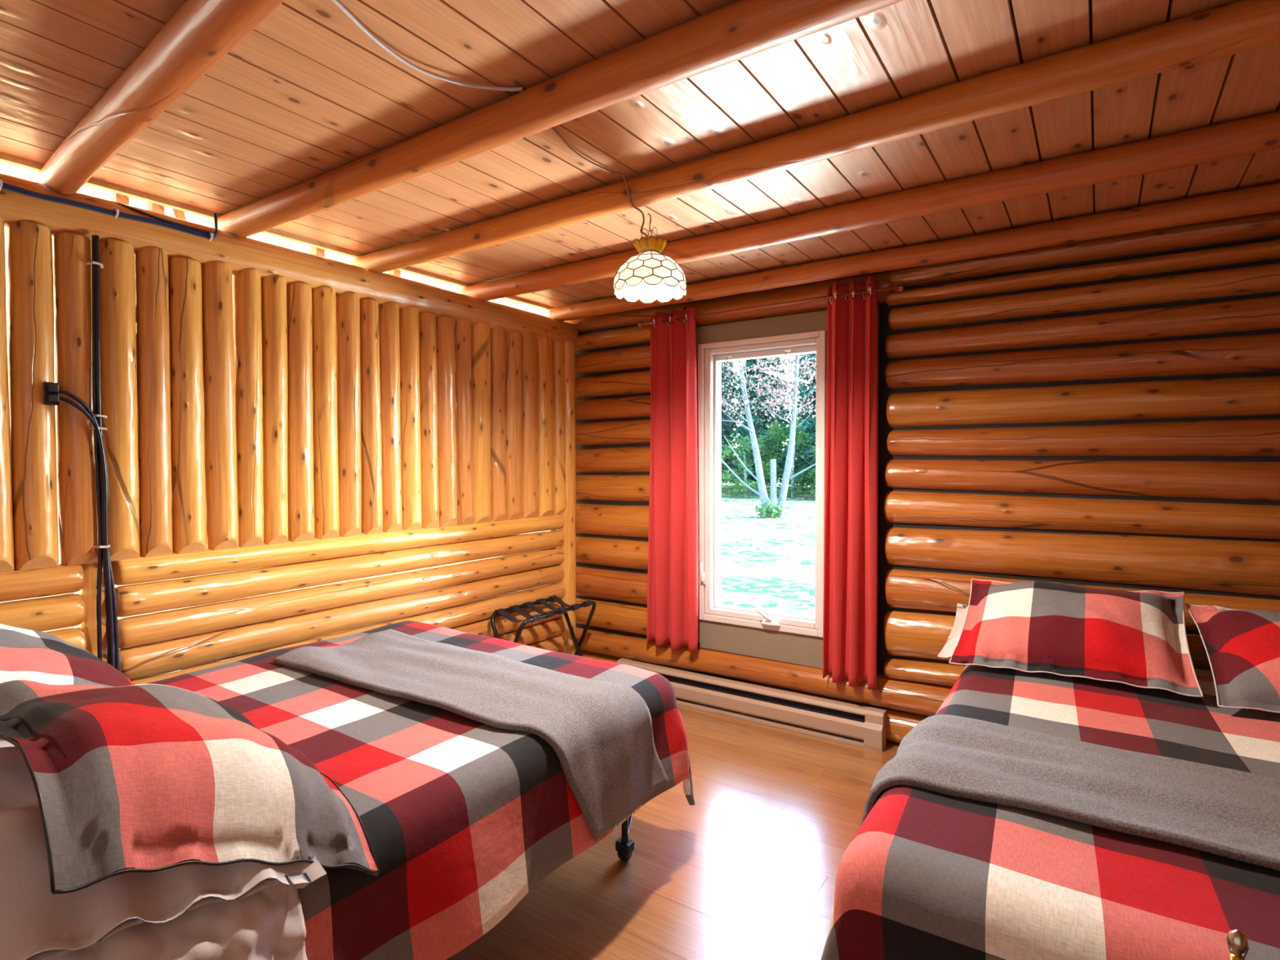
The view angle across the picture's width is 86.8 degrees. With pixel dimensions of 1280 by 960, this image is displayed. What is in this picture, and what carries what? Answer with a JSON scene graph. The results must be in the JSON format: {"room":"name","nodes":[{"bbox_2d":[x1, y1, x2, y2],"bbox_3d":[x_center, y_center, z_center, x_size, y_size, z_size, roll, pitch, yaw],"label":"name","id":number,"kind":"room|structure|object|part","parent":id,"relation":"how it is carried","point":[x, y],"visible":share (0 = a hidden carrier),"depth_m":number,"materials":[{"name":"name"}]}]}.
{"room":"log cabin bedroom","nodes":[
{"label":"log cabin bedroom","id":0,"kind":"room"},
{"bbox_2d":[0,161,578,684],"bbox_3d":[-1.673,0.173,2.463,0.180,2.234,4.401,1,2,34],"label":"wall","id":1,"kind":"structure","parent":0,"point":[306,420],"depth_m":2.65,"materials":[{"name":"brown wood"}]},
{"bbox_2d":[43,382,59,405],"bbox_3d":[-1.829,-0.269,2.104,0.044,0.070,0.036,1,2,34],"label":"power outlet","id":2,"kind":"object","parent":1,"relation":"attached to","point":[51,398],"visible":1,"depth_m":2.09,"materials":[{"name":"black plastic"}]},
{"bbox_2d":[52,235,119,671],"bbox_3d":[-1.777,0.027,2.172,0.044,1.635,0.163,1,2,34],"label":"cables","id":3,"kind":"object","parent":1,"relation":"attached to","point":[95,416],"visible":0.87,"depth_m":2.20,"materials":[{"name":"black plastic"}]},
{"bbox_3d":[-1.847,0.776,2.295,0.083,1.030,0.105,1,2,34],"label":"divider post","id":4,"kind":"part","parent":1,"relation":"part of","materials":[{"name":"brown wood"}]},
{"bbox_2d":[0,178,217,241],"bbox_3d":[-1.792,-0.914,2.195,0.112,0.117,0.757,1,2,34],"label":"cables","id":5,"kind":"object","parent":1,"relation":"attached to","point":[162,222],"visible":0.98,"depth_m":2.26,"materials":[{"name":"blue plastic"}]},
{"bbox_2d":[0,151,554,311],"bbox_3d":[-1.689,-1.058,2.510,0.028,0.115,4.520,1,2,34],"label":"trim","id":6,"kind":"structure","parent":1,"relation":"attached to","point":[5,157],"depth_m":2.55,"materials":[{"name":"brown wood"}]},
{"bbox_3d":[-0.457,0.189,4.212,0.129,2.090,0.121,1,2,34],"label":"corner post","id":7,"kind":"part","parent":1,"relation":"part of","materials":[{"name":"brown wood"}]},
{"bbox_2d":[0,0,1279,306],"bbox_3d":[0.283,-1.014,1.191,4.715,0.061,4.550,1,2,34],"label":"ceiling","id":8,"kind":"structure","parent":0,"point":[307,94],"depth_m":1.84,"materials":[{"name":"brown wood"}]},
{"bbox_2d":[34,0,284,195],"bbox_3d":[-0.088,-0.915,0.757,4.713,0.130,0.109,1,2,38],"label":"ceiling beam","id":9,"kind":"structure","parent":8,"relation":"attached to","point":[201,33],"depth_m":1.52,"materials":[{"name":"orange wood"}]},
{"bbox_2d":[331,0,523,91],"bbox_3d":[-0.552,-0.979,1.481,0.130,0.016,0.686,1,2,37],"label":"cable","id":10,"kind":"object","parent":8,"relation":"attached to","point":[336,2],"visible":1,"depth_m":1.60,"materials":[{"name":"grey plastic"}]},
{"bbox_2d":[209,0,904,237],"bbox_3d":[0.314,-0.942,1.349,4.700,0.111,0.104,1,2,34],"label":"ceiling beam","id":11,"kind":"structure","parent":8,"relation":"attached to","point":[740,29],"depth_m":1.62,"materials":[{"name":"orange wood"}]},
{"bbox_2d":[551,126,687,302],"bbox_3d":[-0.102,-0.818,2.120,0.253,0.372,0.739,1,2,34],"label":"pendant lamp","id":12,"kind":"object","parent":8,"relation":"attached to","point":[648,275],"depth_m":2.26,"materials":[{"name":"beige glass"}]},
{"bbox_3d":[-0.150,-0.893,2.076,0.073,0.218,0.614,1,2,33],"label":"lamp cord","id":13,"kind":"part","parent":12,"relation":"part of","materials":[{"name":"brown plastic"}]},
{"bbox_3d":[0.034,-0.797,2.322,0.117,0.041,0.118,1,2,34],"label":"crown","id":14,"kind":"part","parent":12,"relation":"part of","materials":[{"name":"orange glass"}]},
{"bbox_3d":[0.035,-0.708,2.324,0.249,0.136,0.249,1,2,34],"label":"lamp shade","id":15,"kind":"part","parent":12,"relation":"part of","materials":[{"name":"beige glass"}]},
{"bbox_2d":[351,0,1279,273],"bbox_3d":[0.638,-0.955,1.827,4.700,0.105,0.096,1,2,34],"label":"ceiling beam","id":16,"kind":"structure","parent":8,"relation":"attached to","point":[1243,25],"depth_m":1.74,"materials":[{"name":"orange wood"}]},
{"bbox_2d":[460,110,1279,301],"bbox_3d":[0.996,-0.970,2.355,4.700,0.103,0.100,1,2,34],"label":"ceiling beam","id":17,"kind":"structure","parent":8,"relation":"attached to","point":[1258,133],"depth_m":2.26,"materials":[{"name":"orange wood"}]},
{"bbox_2d":[550,182,1279,321],"bbox_3d":[1.381,-0.980,2.852,4.620,0.097,0.096,1,2,34],"label":"ceiling beam","id":18,"kind":"structure","parent":8,"relation":"attached to","point":[1261,199],"depth_m":2.79,"materials":[{"name":"orange wood"}]},
{"bbox_2d":[446,704,899,959],"bbox_3d":[0.241,1.364,1.296,4.700,0.100,4.559,1,2,34],"label":"floor","id":19,"kind":"structure","parent":0,"point":[747,870],"depth_m":2.25,"materials":[{"name":"laminate"}]},
{"bbox_2d":[490,595,595,656],"bbox_3d":[-0.532,0.971,3.774,0.292,0.551,0.639,1,2,34],"label":"luggage rack","id":20,"kind":"object","parent":19,"relation":"on","point":[563,610],"visible":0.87,"depth_m":3.78,"materials":[{"name":"black metal"}]},
{"bbox_3d":[-0.523,0.970,3.768,0.262,0.539,0.633,1,2,34],"label":"leg frame","id":21,"kind":"part","parent":20,"relation":"part of","materials":[{"name":"black paint"}]},
{"bbox_2d":[615,813,634,861],"bbox_3d":[-1.030,1.003,1.994,1.365,0.587,1.845,1,2,34],"label":"bed","id":22,"kind":"object","parent":19,"relation":"on","point":[624,846],"visible":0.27,"depth_m":2.28,"materials":[{"name":"black metal"}]},
{"bbox_2d":[0,737,14,747],"bbox_3d":[-1.663,0.591,1.623,0.720,0.201,0.554,1,2,34],"label":"pillow","id":23,"kind":"object","parent":22,"relation":"on","point":[3,743],"visible":0.02,"depth_m":1.49,"materials":[{"name":"white fabric"}]},
{"bbox_2d":[0,623,135,686],"bbox_3d":[-1.624,0.479,1.715,0.765,0.277,0.592,1,2,34],"label":"pillow","id":24,"kind":"object","parent":23,"relation":"on","point":[42,657],"visible":0.59,"depth_m":1.67,"materials":[{"name":"red fabric"}]},
{"bbox_2d":[0,746,326,959],"bbox_3d":[-1.065,0.617,1.242,0.801,0.238,0.557,1,2,34],"label":"pillow","id":25,"kind":"object","parent":22,"relation":"on","point":[37,923],"visible":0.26,"depth_m":1.02,"materials":[{"name":"white fabric"}]},
{"bbox_2d":[0,680,379,893],"bbox_3d":[-0.970,0.594,1.351,0.729,0.409,0.514,1,2,34],"label":"pillow","id":26,"kind":"object","parent":25,"relation":"on","point":[137,778],"visible":1,"depth_m":1.16,"materials":[{"name":"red fabric"}]},
{"bbox_2d":[45,882,307,959],"bbox_3d":[-0.826,0.834,1.075,0.274,0.326,0.504,1,2,34],"label":"pillow","id":27,"kind":"object","parent":22,"relation":"on","point":[268,923],"visible":0.27,"depth_m":1.12,"materials":[{"name":"white fabric"}]},
{"bbox_2d":[143,620,694,959],"bbox_3d":[-0.836,0.918,2.197,1.530,0.494,1.544,1,2,34],"label":"duvet","id":28,"kind":"object","parent":22,"relation":"on","point":[461,817],"visible":0.46,"depth_m":1.69,"materials":[{"name":"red fabric"}]},
{"bbox_2d":[272,629,670,844],"bbox_3d":[-0.617,0.825,2.334,1.343,0.382,0.587,1,2,34],"label":"throw blanket","id":29,"kind":"object","parent":28,"relation":"on","point":[600,732],"visible":1,"depth_m":2.09,"materials":[{"name":"grey fabric"}]},
{"bbox_3d":[-0.038,1.153,2.305,0.040,0.097,0.074,1,2,34],"label":"leg","id":30,"kind":"part","parent":22,"relation":"part of","materials":[{"name":"black paint"}]},
{"bbox_2d":[616,657,886,751],"bbox_3d":[0.506,1.163,3.585,1.529,0.174,0.081,1,2,34],"label":"baseboard heater","id":31,"kind":"object","parent":19,"relation":"on","point":[863,726],"visible":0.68,"depth_m":3.43,"materials":[{"name":"beige metal"}]},
{"bbox_3d":[0.511,1.163,3.593,1.525,0.172,0.057,1,2,34],"label":"casing","id":32,"kind":"part","parent":31,"relation":"part of","materials":[{"name":"beige metal"}]},
{"bbox_3d":[0.489,1.174,3.561,1.525,0.084,0.018,1,2,34],"label":"panel","id":33,"kind":"part","parent":31,"relation":"part of","materials":[{"name":"beige metal"}]},
{"bbox_2d":[1194,668,1213,677],"bbox_3d":[1.562,1.004,1.699,1.395,0.587,1.895,1,2,34],"label":"bed","id":34,"kind":"object","parent":19,"relation":"on","point":[1198,672],"visible":0.02,"depth_m":2.42,"materials":[{"name":"brown wood"}]},
{"bbox_2d":[821,665,1279,959],"bbox_3d":[1.458,0.934,1.549,1.634,0.501,1.799,1,2,34],"label":"duvet","id":35,"kind":"object","parent":34,"relation":"on","point":[926,874],"visible":0.66,"depth_m":1.24,"materials":[{"name":"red fabric"}]},
{"bbox_2d":[937,603,968,657],"bbox_3d":[1.584,0.616,2.601,0.740,0.188,0.444,1,2,34],"label":"pillow","id":36,"kind":"object","parent":35,"relation":"on","point":[948,650],"visible":0.09,"depth_m":2.75,"materials":[{"name":"white fabric"}]},
{"bbox_2d":[859,714,1279,871],"bbox_3d":[1.240,0.764,1.372,1.457,0.217,0.476,1,2,34],"label":"throw blanket","id":37,"kind":"object","parent":35,"relation":"on","point":[1223,811],"visible":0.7,"depth_m":1.49,"materials":[{"name":"grey fabric"}]},
{"bbox_2d":[948,577,1204,697],"bbox_3d":[1.545,0.531,2.442,0.709,0.277,0.541,1,2,34],"label":"pillow","id":38,"kind":"object","parent":35,"relation":"on","point":[1135,638],"visible":1,"depth_m":2.33,"materials":[{"name":"red fabric"}]},
{"bbox_2d":[1184,603,1279,713],"bbox_3d":[2.128,0.552,2.011,0.725,0.266,0.551,1,2,31],"label":"pillow","id":39,"kind":"object","parent":35,"relation":"on","point":[1242,646],"visible":1,"depth_m":2.08,"materials":[{"name":"red fabric"}]},
{"bbox_2d":[1226,929,1249,959],"bbox_3d":[0.607,0.885,0.361,0.413,0.908,0.446,1,2,34],"label":"bed knob","id":40,"kind":"object","parent":19,"relation":"on","point":[1237,941],"visible":1,"depth_m":0.63,"materials":[{"name":"gold metal"}]},
{"bbox_3d":[0.564,0.889,0.649,0.010,0.883,0.010,1,2,34],"label":"post","id":41,"kind":"part","parent":40,"relation":"part of","materials":[{"name":"gold metal"}]},
{"bbox_2d":[549,210,1279,744],"bbox_3d":[1.414,0.131,3.087,4.800,2.460,0.221,1,2,34],"label":"wall","id":42,"kind":"structure","parent":0,"point":[1104,413],"depth_m":2.85,"materials":[{"name":"orange wood"}]},
{"bbox_2d":[697,330,826,637],"bbox_3d":[0.642,0.018,3.580,0.714,1.521,0.247,1,2,34],"label":"window","id":43,"kind":"structure","parent":42,"relation":"in","point":[710,356],"depth_m":3.69,"materials":[{"name":"white plastic"}]},
{"bbox_3d":[0.342,0.513,3.725,0.024,0.125,0.039,1,2,34],"label":"lock lever","id":44,"kind":"part","parent":43,"relation":"part of","materials":[{"name":"white plastic"}]},
{"bbox_3d":[0.637,0.694,3.485,0.090,0.079,0.025,0,2,1],"label":"crank handle","id":45,"kind":"part","parent":43,"relation":"part of","materials":[{"name":"white plastic"}]},
{"bbox_3d":[0.676,0.025,3.603,0.572,1.355,0.006,1,2,34],"label":"pane","id":46,"kind":"part","parent":43,"relation":"part of","materials":[{"name":"clear glass"}]},
{"bbox_2d":[637,284,904,327],"bbox_3d":[0.604,-0.876,3.472,1.452,0.036,0.084,1,2,34],"label":"curtain rod","id":47,"kind":"object","parent":42,"relation":"attached to","point":[900,288],"visible":0.98,"depth_m":3.37,"materials":[{"name":"brown metal"}]},
{"bbox_2d":[646,306,697,651],"bbox_3d":[0.180,0.001,3.758,0.324,1.864,0.147,1,2,34],"label":"curtain","id":48,"kind":"object","parent":47,"relation":"hanging from","point":[673,534],"visible":0.99,"depth_m":3.73,"materials":[{"name":"red fabric"}]},
{"bbox_2d":[822,275,878,689],"bbox_3d":[0.997,0.020,3.198,0.254,1.904,0.145,1,2,34],"label":"curtain","id":49,"kind":"object","parent":47,"relation":"hanging from","point":[850,620],"visible":0.99,"depth_m":3.19,"materials":[{"name":"red fabric"}]},
{"bbox_2d":[695,304,879,668],"bbox_3d":[0.709,0.055,3.519,1.025,1.790,0.034,1,2,34],"label":"trim","id":50,"kind":"structure","parent":42,"relation":"attached to","point":[784,646],"depth_m":3.55,"materials":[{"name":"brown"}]},
{"label":"outside","id":51,"kind":"structure","parent":0,"visible":0},
{"bbox_2d":[720,477,815,616],"bbox_3d":[5.997,0.635,31.602,60.000,0.401,52.000,1,2,34],"label":"lawn","id":52,"kind":"structure","parent":51,"point":[768,563],"depth_m":12.25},
{"bbox_2d":[720,438,728,491],"bbox_3d":[2.747,-0.851,32.509,2.884,3.388,3.190,-1,2,-21],"label":"broadleaf tree","id":53,"kind":"object","parent":52,"relation":"on","point":[722,442],"visible":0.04,"depth_m":32.00,"materials":[{"name":"green plant"}]},
{"bbox_2d":[720,364,739,482],"bbox_3d":[3.967,-5.139,38.356,4.081,11.122,3.925,0,2,6],"label":"conifer","id":54,"kind":"object","parent":52,"relation":"on","point":[723,426],"visible":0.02,"depth_m":38.09,"materials":[{"name":"green plant"}]},
{"bbox_2d":[720,361,739,482],"bbox_3d":[3.174,-4.664,34.585,3.810,10.385,3.665,1,2,37],"label":"conifer","id":55,"kind":"object","parent":52,"relation":"on","point":[724,370],"visible":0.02,"depth_m":34.27,"materials":[{"name":"green plant"}]},
{"bbox_2d":[720,361,740,482],"bbox_3d":[4.753,-4.853,41.725,3.656,10.359,3.801,0,2,-10],"label":"conifer","id":56,"kind":"object","parent":52,"relation":"on","point":[733,424],"visible":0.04,"depth_m":41.46,"materials":[{"name":"green plant"}]},
{"bbox_2d":[724,360,740,483],"bbox_3d":[5.753,-4.842,45.476,3.573,10.123,3.714,-2,2,-41],"label":"conifer","id":57,"kind":"object","parent":52,"relation":"on","point":[735,388],"visible":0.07,"depth_m":45.04,"materials":[{"name":"green plant"}]},
{"bbox_2d":[720,433,778,498],"bbox_3d":[4.805,-0.609,30.448,2.600,3.006,2.867,1,2,45],"label":"broadleaf tree","id":58,"kind":"object","parent":52,"relation":"on","point":[738,489],"visible":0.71,"depth_m":30.30,"materials":[{"name":"green plant"}]},
{"bbox_2d":[725,357,789,485],"bbox_3d":[6.457,-4.665,36.449,3.623,10.266,3.766,-1,2,-22],"label":"conifer","id":59,"kind":"object","parent":52,"relation":"on","point":[747,372],"visible":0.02,"depth_m":36.37,"materials":[{"name":"green plant"}]},
{"bbox_2d":[723,356,796,489],"bbox_3d":[5.853,-4.549,32.866,3.613,10.237,3.756,0,2,9],"label":"conifer","id":60,"kind":"object","parent":52,"relation":"on","point":[759,425],"visible":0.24,"depth_m":32.47,"materials":[{"name":"green plant"}]},
{"bbox_2d":[727,355,792,486],"bbox_3d":[7.336,-5.361,39.781,4.208,11.468,4.047,-1,2,-37],"label":"conifer","id":61,"kind":"object","parent":52,"relation":"on","point":[778,358],"visible":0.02,"depth_m":39.38,"materials":[{"name":"green plant"}]},
{"bbox_2d":[720,352,816,518],"bbox_3d":[4.517,-2.038,20.533,5.571,6.497,4.906,1,2,34],"label":"birch tree","id":62,"kind":"object","parent":52,"relation":"on","point":[773,509],"visible":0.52,"depth_m":20.21,"materials":[{"name":"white plant"}]},
{"bbox_2d":[755,417,815,499],"bbox_3d":[6.726,-0.892,29.655,3.396,3.607,3.070,0,2,8],"label":"broadleaf tree","id":63,"kind":"object","parent":52,"relation":"on","point":[799,435],"visible":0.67,"depth_m":29.34,"materials":[{"name":"green plant"}]},
{"bbox_2d":[776,353,815,489],"bbox_3d":[8.840,-4.700,34.540,3.681,10.429,3.827,1,2,40],"label":"conifer","id":64,"kind":"object","parent":52,"relation":"on","point":[814,431],"visible":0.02,"depth_m":34.42,"materials":[{"name":"green plant"}]},
{"bbox_2d":[780,352,816,484],"bbox_3d":[8.492,-5.359,30.984,4.383,11.946,4.216,-1,2,-19],"label":"conifer","id":65,"kind":"object","parent":52,"relation":"on","point":[807,423],"visible":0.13,"depth_m":30.83,"materials":[{"name":"green plant"}]},
{"bbox_2d":[804,442,815,497],"bbox_3d":[8.159,-0.424,28.376,2.326,2.732,2.573,-1,2,-22],"label":"broadleaf tree","id":66,"kind":"object","parent":52,"relation":"on","point":[814,455],"visible":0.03,"depth_m":28.34,"materials":[{"name":"green plant"}]}
]}

